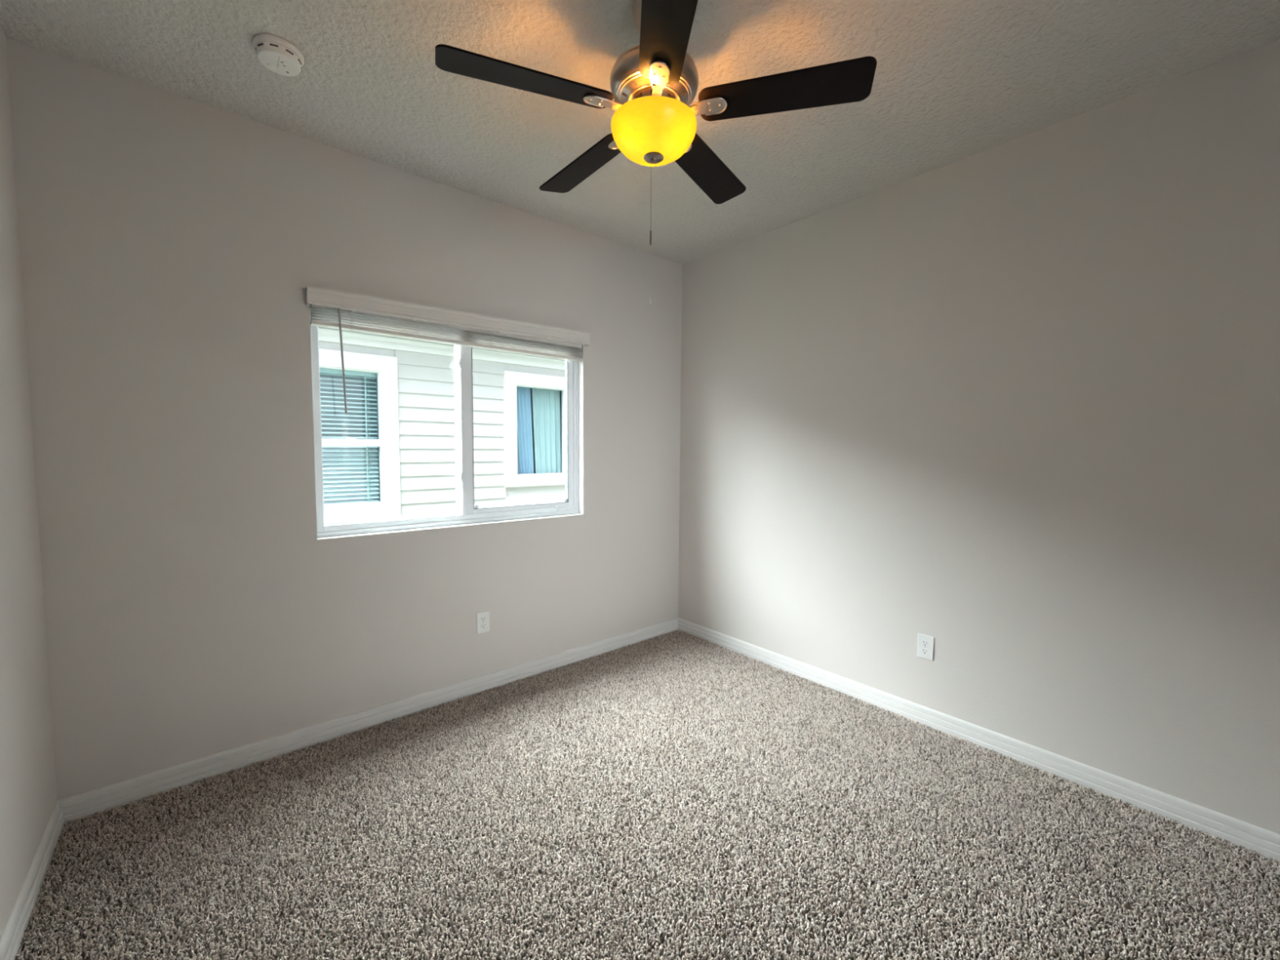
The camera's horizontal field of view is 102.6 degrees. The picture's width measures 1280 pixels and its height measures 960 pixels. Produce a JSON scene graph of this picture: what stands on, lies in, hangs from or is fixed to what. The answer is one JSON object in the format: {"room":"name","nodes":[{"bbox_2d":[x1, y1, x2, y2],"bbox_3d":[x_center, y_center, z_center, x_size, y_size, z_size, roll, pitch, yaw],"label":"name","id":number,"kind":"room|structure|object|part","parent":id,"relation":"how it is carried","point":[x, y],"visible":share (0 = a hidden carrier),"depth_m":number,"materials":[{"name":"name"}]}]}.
{"room":"empty bedroom","nodes":[
{"label":"empty bedroom","id":0,"kind":"room"},
{"bbox_2d":[0,26,57,939],"bbox_3d":[-0.972,-0.012,0.393,0.120,2.604,3.350,-3,5,-40],"label":"wall","id":1,"kind":"structure","parent":0,"point":[28,787],"depth_m":1.53,"materials":[{"name":"white paint"}]},
{"bbox_2d":[0,800,64,959],"bbox_3d":[-0.928,1.239,0.515,0.015,0.088,3.350,-3,5,-40],"label":"baseboard","id":2,"kind":"structure","parent":1,"relation":"attached to","point":[12,935],"depth_m":1.46,"materials":[{"name":"white paint"}]},
{"bbox_2d":[5,37,682,799],"bbox_3d":[-0.909,-0.217,2.733,3.265,2.724,0.140,-3,5,-40],"label":"wall","id":3,"kind":"structure","parent":0,"point":[171,245],"depth_m":2.07,"materials":[{"name":"white paint"}]},
{"bbox_2d":[57,617,678,824],"bbox_3d":[-0.866,1.101,2.756,3.025,0.088,0.015,-3,5,-40],"label":"baseboard","id":4,"kind":"structure","parent":3,"relation":"attached to","point":[75,807],"depth_m":2.27,"materials":[{"name":"white paint"}]},
{"bbox_2d":[309,303,578,537],"bbox_3d":[-0.932,-0.299,2.728,1.398,1.063,0.083,-3,5,-40],"label":"window","id":5,"kind":"structure","parent":3,"relation":"in","point":[468,512],"depth_m":2.71,"materials":[{"name":"white plastic"}]},
{"bbox_2d":[305,285,590,413],"bbox_3d":[-0.871,-0.586,2.644,1.429,0.541,0.102,-3,5,-40],"label":"window blind","id":6,"kind":"object","parent":5,"relation":"attached to","point":[330,308],"visible":1,"depth_m":2.51,"materials":[{"name":"white plastic"}]},
{"bbox_3d":[-0.889,-0.702,2.655,1.384,0.018,0.050,-3,5,-40],"label":"rail","id":7,"kind":"part","parent":6,"relation":"part of","materials":[{"name":"white plastic"}]},
{"bbox_3d":[-0.681,-0.310,2.927,0.698,0.971,0.032,-3,5,-40],"label":"sliding sash","id":8,"kind":"part","parent":5,"relation":"part of","materials":[{"name":"white plastic"}]},
{"bbox_2d":[476,610,489,634],"bbox_3d":[-0.843,0.765,2.758,0.071,0.115,0.008,-3,5,-40],"label":"electrical outlet","id":9,"kind":"object","parent":3,"relation":"attached to","point":[482,618],"visible":1,"depth_m":2.75,"materials":[{"name":"white plastic"}]},
{"bbox_2d":[480,616,486,622],"bbox_3d":[-0.841,0.746,2.754,0.034,0.027,0.002,-3,5,-40],"label":"receptacle","id":10,"kind":"object","parent":9,"relation":"attached to","point":[482,619],"depth_m":2.75,"materials":[{"name":"white plastic"}]},
{"bbox_2d":[480,622,486,628],"bbox_3d":[-0.841,0.785,2.757,0.034,0.027,0.002,-3,5,-40],"label":"receptacle","id":11,"kind":"object","parent":9,"relation":"attached to","point":[482,625],"depth_m":2.76,"materials":[{"name":"white plastic"}]},
{"bbox_2d":[0,0,1279,264],"bbox_3d":[0.233,-1.427,1.329,3.025,0.120,3.350,-3,5,-40],"label":"ceiling","id":12,"kind":"structure","parent":0,"point":[954,80],"depth_m":1.75,"materials":[{"name":"white paint"}]},
{"bbox_2d":[253,33,303,76],"bbox_3d":[-1.173,-1.370,1.668,0.136,0.052,0.136,-3,5,-40],"label":"smoke detector","id":13,"kind":"object","parent":12,"relation":"attached to","point":[277,55],"visible":1,"depth_m":1.64,"materials":[{"name":"white plastic"}]},
{"bbox_2d":[435,0,876,305],"bbox_3d":[0.043,-0.950,1.478,1.167,0.852,1.112,0,4,-3],"label":"ceiling fan","id":14,"kind":"object","parent":12,"relation":"hanging from","point":[654,83],"visible":1,"depth_m":1.42,"materials":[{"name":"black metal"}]},
{"bbox_3d":[-0.301,-1.075,1.379,0.465,0.032,0.130,-1,4,-21],"label":"blade","id":15,"kind":"part","parent":14,"relation":"part of","materials":[{"name":"black wood"}]},
{"bbox_3d":[-0.190,-1.100,1.799,0.130,0.032,0.466,-3,5,-40],"label":"blade","id":16,"kind":"part","parent":14,"relation":"part of","materials":[{"name":"black wood"}]},
{"bbox_3d":[0.032,-0.725,1.535,0.005,0.044,0.005,-3,5,-40],"label":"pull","id":17,"kind":"part","parent":14,"relation":"part of","materials":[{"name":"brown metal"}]},
{"bbox_3d":[0.033,-0.846,1.527,0.002,0.202,0.002,-3,5,-40],"label":"pull chain","id":18,"kind":"part","parent":14,"relation":"part of","materials":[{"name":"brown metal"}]},
{"bbox_3d":[0.039,-0.746,1.532,0.014,0.402,0.010,-3,5,-40],"label":"pull chain","id":19,"kind":"part","parent":14,"relation":"part of","materials":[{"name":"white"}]},
{"bbox_3d":[0.041,-1.003,1.518,0.253,0.096,0.253,-3,5,-40],"label":"lamp shade","id":20,"kind":"part","parent":14,"relation":"part of","materials":[{"name":"yellow glass"}]},
{"bbox_3d":[0.064,-1.058,1.148,0.130,0.032,0.465,0,4,-3],"label":"blade","id":21,"kind":"part","parent":14,"relation":"part of","materials":[{"name":"black wood"}]},
{"bbox_3d":[0.239,-1.099,1.823,0.130,0.032,0.465,3,4,33],"label":"blade","id":22,"kind":"part","parent":14,"relation":"part of","materials":[{"name":"black wood"}]},
{"bbox_3d":[0.397,-1.073,1.422,0.465,0.032,0.130,1,4,15],"label":"blade","id":23,"kind":"part","parent":14,"relation":"part of","materials":[{"name":"black wood"}]},
{"bbox_2d":[17,631,1279,959],"bbox_3d":[0.216,1.281,1.496,3.025,0.100,3.350,-3,5,-40],"label":"floor","id":24,"kind":"structure","parent":0,"point":[323,877],"depth_m":1.61,"materials":[{"name":"grey carpet"}]},
{"bbox_2d":[14,629,1279,959],"bbox_3d":[0.216,1.224,1.493,2.994,0.014,3.319,-3,5,-40],"label":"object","id":25,"kind":"structure","parent":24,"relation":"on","point":[628,651],"depth_m":1.71,"materials":[{"name":"grey carpet"}]},
{"bbox_2d":[678,39,1279,834],"bbox_3d":[1.420,-0.124,2.433,0.120,2.604,3.350,-3,5,-40],"label":"wall","id":26,"kind":"structure","parent":0,"point":[1014,406],"depth_m":2.10,"materials":[{"name":"white paint"}]},
{"bbox_2d":[916,633,933,661],"bbox_3d":[1.363,0.798,2.451,0.008,0.115,0.071,-3,5,-40],"label":"electrical outlet","id":27,"kind":"object","parent":26,"relation":"attached to","point":[925,642],"visible":1,"depth_m":2.45,"materials":[{"name":"white plastic"}]},
{"bbox_2d":[920,647,928,654],"bbox_3d":[1.361,0.817,2.450,0.002,0.027,0.034,-3,5,-40],"label":"receptacle","id":28,"kind":"object","parent":27,"relation":"attached to","point":[924,651],"depth_m":2.45,"materials":[{"name":"white plastic"}]},
{"bbox_2d":[921,640,928,646],"bbox_3d":[1.361,0.778,2.448,0.002,0.027,0.034,-3,5,-40],"label":"receptacle","id":29,"kind":"object","parent":27,"relation":"attached to","point":[924,642],"depth_m":2.45,"materials":[{"name":"white plastic"}]},
{"bbox_2d":[678,617,1279,861],"bbox_3d":[1.361,1.133,2.466,0.015,0.088,3.350,-3,5,-40],"label":"baseboard","id":30,"kind":"structure","parent":26,"relation":"attached to","point":[1264,842],"depth_m":2.13,"materials":[{"name":"white paint"}]},
{"label":"outside","id":31,"kind":"structure","parent":0,"visible":0},
{"bbox_3d":[-4.314,1.018,9.127,28.000,0.100,13.860,-3,5,-40],"label":"ground","id":32,"kind":"structure","parent":31,"visible":0},
{"bbox_2d":[318,326,565,521],"bbox_3d":[-3.047,-1.171,7.521,18.400,4.484,4.320,-3,5,-40],"label":"neighbouring house","id":33,"kind":"structure","parent":32,"relation":"on","point":[415,380],"depth_m":5.82,"materials":[{"name":"white"}]},
{"bbox_2d":[320,368,379,504],"bbox_3d":[-3.210,-0.411,5.175,1.039,1.427,0.055,-3,5,-40],"label":"window blind","id":34,"kind":"object","parent":33,"relation":"attached to","point":[366,491],"visible":0.42,"depth_m":5.34,"materials":[{"name":"white plastic"}]},
{"bbox_2d":[516,386,533,474],"bbox_3d":[-1.524,-0.593,6.653,0.320,1.256,0.050,-3,5,-40],"label":"curtain","id":35,"kind":"object","parent":33,"relation":"hanging from","point":[524,428],"visible":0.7,"depth_m":6.67,"materials":[{"name":"blue fabric"}]},
{"bbox_2d":[531,387,560,473],"bbox_3d":[-1.246,-0.605,6.890,0.430,1.256,0.050,-3,5,-40],"label":"curtain","id":36,"kind":"object","parent":33,"relation":"hanging from","point":[546,408],"visible":0.85,"depth_m":6.88,"materials":[{"name":"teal fabric"}]}
]}

